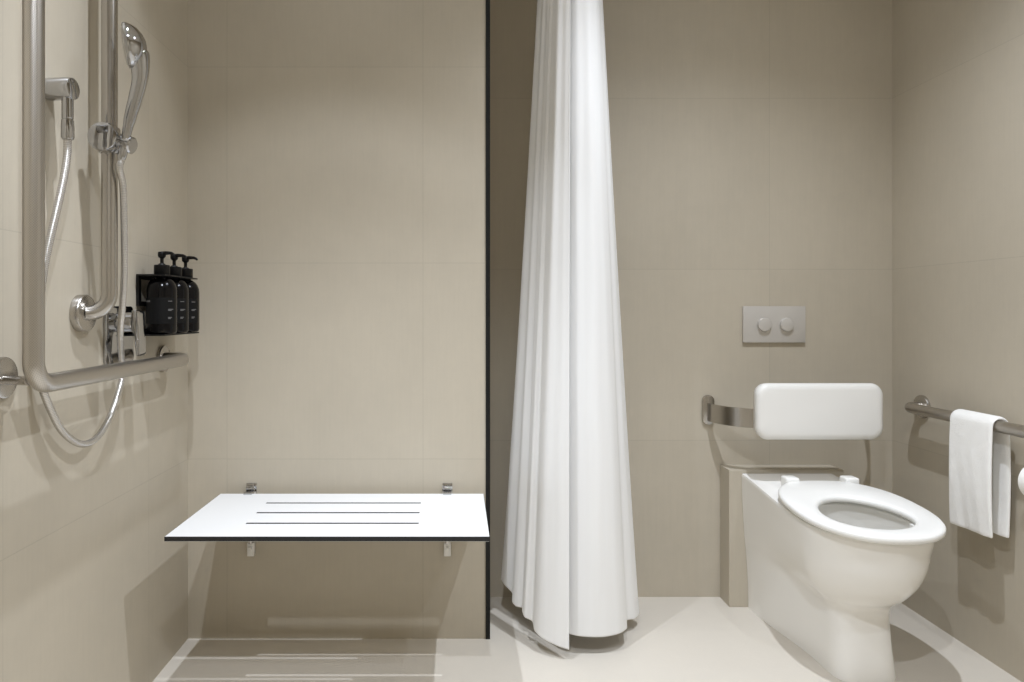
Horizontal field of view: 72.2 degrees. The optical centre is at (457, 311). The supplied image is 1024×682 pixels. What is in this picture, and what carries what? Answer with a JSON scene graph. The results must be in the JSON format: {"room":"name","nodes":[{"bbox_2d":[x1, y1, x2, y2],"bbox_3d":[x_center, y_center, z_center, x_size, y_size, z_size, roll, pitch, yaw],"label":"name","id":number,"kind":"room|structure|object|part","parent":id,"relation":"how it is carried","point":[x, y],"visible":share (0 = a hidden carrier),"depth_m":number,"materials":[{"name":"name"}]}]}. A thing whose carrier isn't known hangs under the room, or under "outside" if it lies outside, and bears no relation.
{"room":"accessible bathroom","nodes":[
{"label":"accessible bathroom","id":0,"kind":"room"},
{"bbox_2d":[0,0,187,681],"bbox_3d":[-0.918,-0.300,0.914,0.100,2.700,3.329,0,0,0],"label":"wall","id":1,"kind":"structure","parent":0,"point":[92,589],"depth_m":1.65,"materials":[{"name":"tile"}]},
{"bbox_2d":[45,77,79,140],"bbox_3d":[-0.838,-0.428,1.476,0.060,0.130,0.047,0,0,5],"label":"outlet","id":2,"kind":"object","parent":1,"relation":"attached to","point":[66,90],"visible":0.93,"depth_m":1.46,"materials":[{"name":"silver metal"}]},
{"bbox_2d":[39,139,127,447],"bbox_3d":[-0.811,-0.031,1.588,0.090,0.671,0.364,0,0,0],"label":"shower hose","id":3,"kind":"object","parent":2,"relation":"hanging from","point":[67,143],"visible":0.8,"depth_m":1.60,"materials":[{"name":"silver metal"}]},
{"bbox_2d":[69,0,117,331],"bbox_3d":[-0.830,-0.624,1.616,0.075,1.339,0.108,0,0,0],"label":"shower rail","id":4,"kind":"object","parent":1,"relation":"attached to","point":[84,312],"visible":1,"depth_m":1.61,"materials":[{"name":"metal"}]},
{"bbox_3d":[-0.827,-0.624,1.618,0.069,1.288,0.053,0,0,0],"label":"rail","id":5,"kind":"part","parent":4,"relation":"part of","materials":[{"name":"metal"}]},
{"bbox_2d":[87,122,137,153],"bbox_3d":[-0.793,-0.399,1.616,0.097,0.067,0.068,0,0,0],"label":"holder","id":6,"kind":"object","parent":4,"relation":"attached to","point":[104,137],"visible":0.87,"depth_m":1.59,"materials":[{"name":"silver metal"}]},
{"bbox_3d":[-0.808,-0.399,1.597,0.067,0.067,0.026,0,0,-5],"label":"knob","id":7,"kind":"part","parent":6,"relation":"part of","materials":[{"name":"silver metal"}]},
{"bbox_2d":[117,22,149,160],"bbox_3d":[-0.734,-0.500,1.589,0.062,0.304,0.093,0,0,-34],"label":"shower","id":8,"kind":"object","parent":6,"relation":"in","point":[137,57],"visible":1,"depth_m":1.58,"materials":[{"name":"silver metal"}]},
{"bbox_3d":[-0.735,-0.490,1.597,0.049,0.226,0.075,0,0,-45],"label":"handle","id":9,"kind":"part","parent":8,"relation":"part of","materials":[{"name":"silver metal"}]},
{"bbox_2d":[0,0,188,398],"bbox_3d":[-0.821,-0.597,1.691,0.093,1.547,0.803,0,0,0],"label":"grab rail","id":10,"kind":"object","parent":1,"relation":"attached to","point":[36,375],"visible":1,"depth_m":1.30,"materials":[{"name":"metal"}]},
{"bbox_3d":[-0.832,0.129,1.321,0.057,0.018,0.018,0,0,18],"label":"post","id":11,"kind":"part","parent":10,"relation":"part of","materials":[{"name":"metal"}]},
{"bbox_2d":[103,306,145,364],"bbox_3d":[-0.835,0.060,1.785,0.065,0.150,0.148,0,0,0],"label":"shower mixer","id":12,"kind":"object","parent":1,"relation":"attached to","point":[134,324],"visible":0.71,"depth_m":1.76,"materials":[{"name":"silver metal"}]},
{"bbox_3d":[-0.813,0.053,1.783,0.022,0.117,0.038,0,0,0],"label":"lever","id":13,"kind":"part","parent":12,"relation":"part of","materials":[{"name":"silver metal"}]},
{"bbox_2d":[136,274,198,335],"bbox_3d":[-0.826,-0.019,1.996,0.084,0.166,0.248,0,0,0],"label":"rack","id":14,"kind":"object","parent":1,"relation":"attached to","point":[139,277],"visible":0.56,"depth_m":1.90,"materials":[{"name":"black metal"}]},
{"bbox_3d":[-0.864,-0.059,2.003,0.008,0.086,0.234,0,0,0],"label":"frame","id":15,"kind":"part","parent":14,"relation":"part of","materials":[{"name":"black metal"}]},
{"bbox_2d":[146,251,176,333],"bbox_3d":[-0.808,-0.053,1.915,0.081,0.226,0.079,0,0,0],"label":"pump bottle","id":16,"kind":"object","parent":14,"relation":"on","point":[161,291],"visible":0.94,"depth_m":1.89,"materials":[{"name":"black plastic"}]},
{"bbox_2d":[145,329,198,335],"bbox_3d":[-0.826,0.055,1.996,0.084,0.018,0.248,0,0,0],"label":"shelf","id":17,"kind":"object","parent":14,"relation":"attached to","point":[146,333],"depth_m":1.92,"materials":[{"name":"black metal"}]},
{"bbox_2d":[170,254,188,332],"bbox_3d":[-0.808,-0.053,1.998,0.081,0.226,0.079,0,0,0],"label":"pump bottle","id":18,"kind":"object","parent":14,"relation":"on","point":[182,288],"visible":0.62,"depth_m":1.98,"materials":[{"name":"black plastic"}]},
{"bbox_2d":[182,256,199,331],"bbox_3d":[-0.808,-0.053,2.081,0.081,0.226,0.079,0,0,0],"label":"pump bottle","id":19,"kind":"object","parent":14,"relation":"on","point":[194,294],"visible":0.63,"depth_m":2.06,"materials":[{"name":"black plastic"}]},
{"bbox_2d":[188,0,485,638],"bbox_3d":[-0.389,-0.300,2.414,0.958,2.700,0.329,0,0,0],"label":"wall","id":20,"kind":"structure","parent":0,"point":[337,148],"depth_m":2.25,"materials":[{"name":"tile"}]},
{"bbox_2d":[164,483,489,555],"bbox_3d":[-0.335,0.664,2.021,0.834,0.231,0.458,0,0,0],"label":"bench","id":21,"kind":"object","parent":20,"relation":"attached to","point":[251,517],"visible":1,"depth_m":1.94,"materials":[{"name":"plastic"}]},
{"bbox_3d":[-0.335,0.575,2.004,0.831,0.001,0.422,0,0,0],"label":"seat","id":22,"kind":"part","parent":21,"relation":"part of","materials":[{"name":"white plastic"}]},
{"bbox_2d":[486,0,489,638],"bbox_3d":[0.096,-0.300,2.254,0.014,2.700,0.016,0,0,0],"label":"trim","id":23,"kind":"structure","parent":20,"relation":"attached to","point":[487,1],"depth_m":2.25,"materials":[{"name":"metal"}]},
{"bbox_2d":[153,597,1020,681],"bbox_3d":[0.366,1.100,0.914,2.668,0.100,3.529,0,0,0],"label":"floor","id":24,"kind":"structure","parent":0,"point":[671,639],"depth_m":2.13,"materials":[{"name":"tile"}]},
{"bbox_2d":[742,474,945,681],"bbox_3d":[1.170,0.795,2.155,0.384,0.510,0.666,0,0,0],"label":"toilet","id":25,"kind":"object","parent":24,"relation":"on","point":[829,557],"visible":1,"depth_m":2.04,"materials":[{"name":"ceramic"}]},
{"bbox_3d":[1.170,0.579,2.055,0.384,0.058,0.467,0,0,0],"label":"seat","id":26,"kind":"part","parent":25,"relation":"part of","materials":[{"name":"white plastic"}]},
{"bbox_2d":[490,0,891,596],"bbox_3d":[0.366,-0.300,2.629,2.668,2.700,0.100,0,0,0],"label":"wall","id":27,"kind":"structure","parent":0,"point":[751,140],"depth_m":2.58,"materials":[{"name":"tile"}]},
{"bbox_2d":[742,306,805,342],"bbox_3d":[1.161,0.045,2.566,0.229,0.133,0.026,0,0,0],"label":"flush plate","id":28,"kind":"object","parent":27,"relation":"attached to","point":[760,324],"visible":1,"depth_m":2.57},
{"bbox_2d":[720,465,842,606],"bbox_3d":[1.169,0.806,2.534,0.407,0.488,0.089,0,0,0],"label":"trim","id":29,"kind":"structure","parent":27,"relation":"attached to","point":[733,562],"depth_m":2.49,"materials":[{"name":"tile"}]},
{"bbox_2d":[702,383,882,439],"bbox_3d":[1.200,0.333,2.453,0.606,0.189,0.251,0,0,0],"label":"support","id":30,"kind":"object","parent":27,"relation":"attached to","point":[780,411],"visible":1,"depth_m":2.33,"materials":[{"name":"white plastic"},{"name":"satin steel"}]},
{"bbox_2d":[892,0,1023,681],"bbox_3d":[1.650,-0.300,0.914,0.100,2.700,3.329,0,0,0],"label":"wall","id":31,"kind":"structure","parent":0,"point":[958,65],"depth_m":2.24,"materials":[{"name":"tile"}]},
{"bbox_2d":[905,395,1023,437],"bbox_3d":[1.561,0.326,1.854,0.077,0.080,1.188,0,0,0],"label":"wall rail","id":32,"kind":"object","parent":31,"relation":"attached to","point":[921,406],"visible":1,"depth_m":2.22,"materials":[{"name":"metal"}]},
{"bbox_2d":[949,409,1010,537],"bbox_3d":[1.540,0.473,2.071,0.070,0.352,0.171,0,0,0],"label":"hand towel","id":33,"kind":"object","parent":32,"relation":"hanging from","point":[979,456],"visible":0.98,"depth_m":2.03,"materials":[{"name":"white fabric"}]},
{"bbox_3d":[0.366,-1.700,0.914,2.668,0.100,3.529,0,0,0],"label":"ceiling","id":34,"kind":"structure","parent":0,"visible":0},
{"bbox_3d":[0.365,-1.639,0.915,0.028,0.022,3.323,0,0,0],"label":"track","id":35,"kind":"object","parent":34,"relation":"attached to","visible":0},
{"bbox_2d":[501,0,638,649],"bbox_3d":[0.377,-0.306,2.284,0.458,2.641,0.352,0,0,0],"label":"shower curtain","id":36,"kind":"object","parent":35,"relation":"hanging from","point":[569,562],"visible":1,"depth_m":2.16,"materials":[{"name":"fabric"}]},
{"bbox_3d":[1.567,0.438,1.830,0.065,0.044,0.155,0,0,0],"label":"paper holder","id":37,"kind":"object","parent":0,"visible":0},
{"bbox_2d":[1018,468,1023,494],"bbox_3d":[1.540,0.451,1.815,0.100,0.100,0.101,0,0,0],"label":"toilet roll","id":38,"kind":"object","parent":37,"relation":"on","point":[1021,475],"visible":1,"depth_m":1.85,"materials":[{"name":"paper"}]}
]}

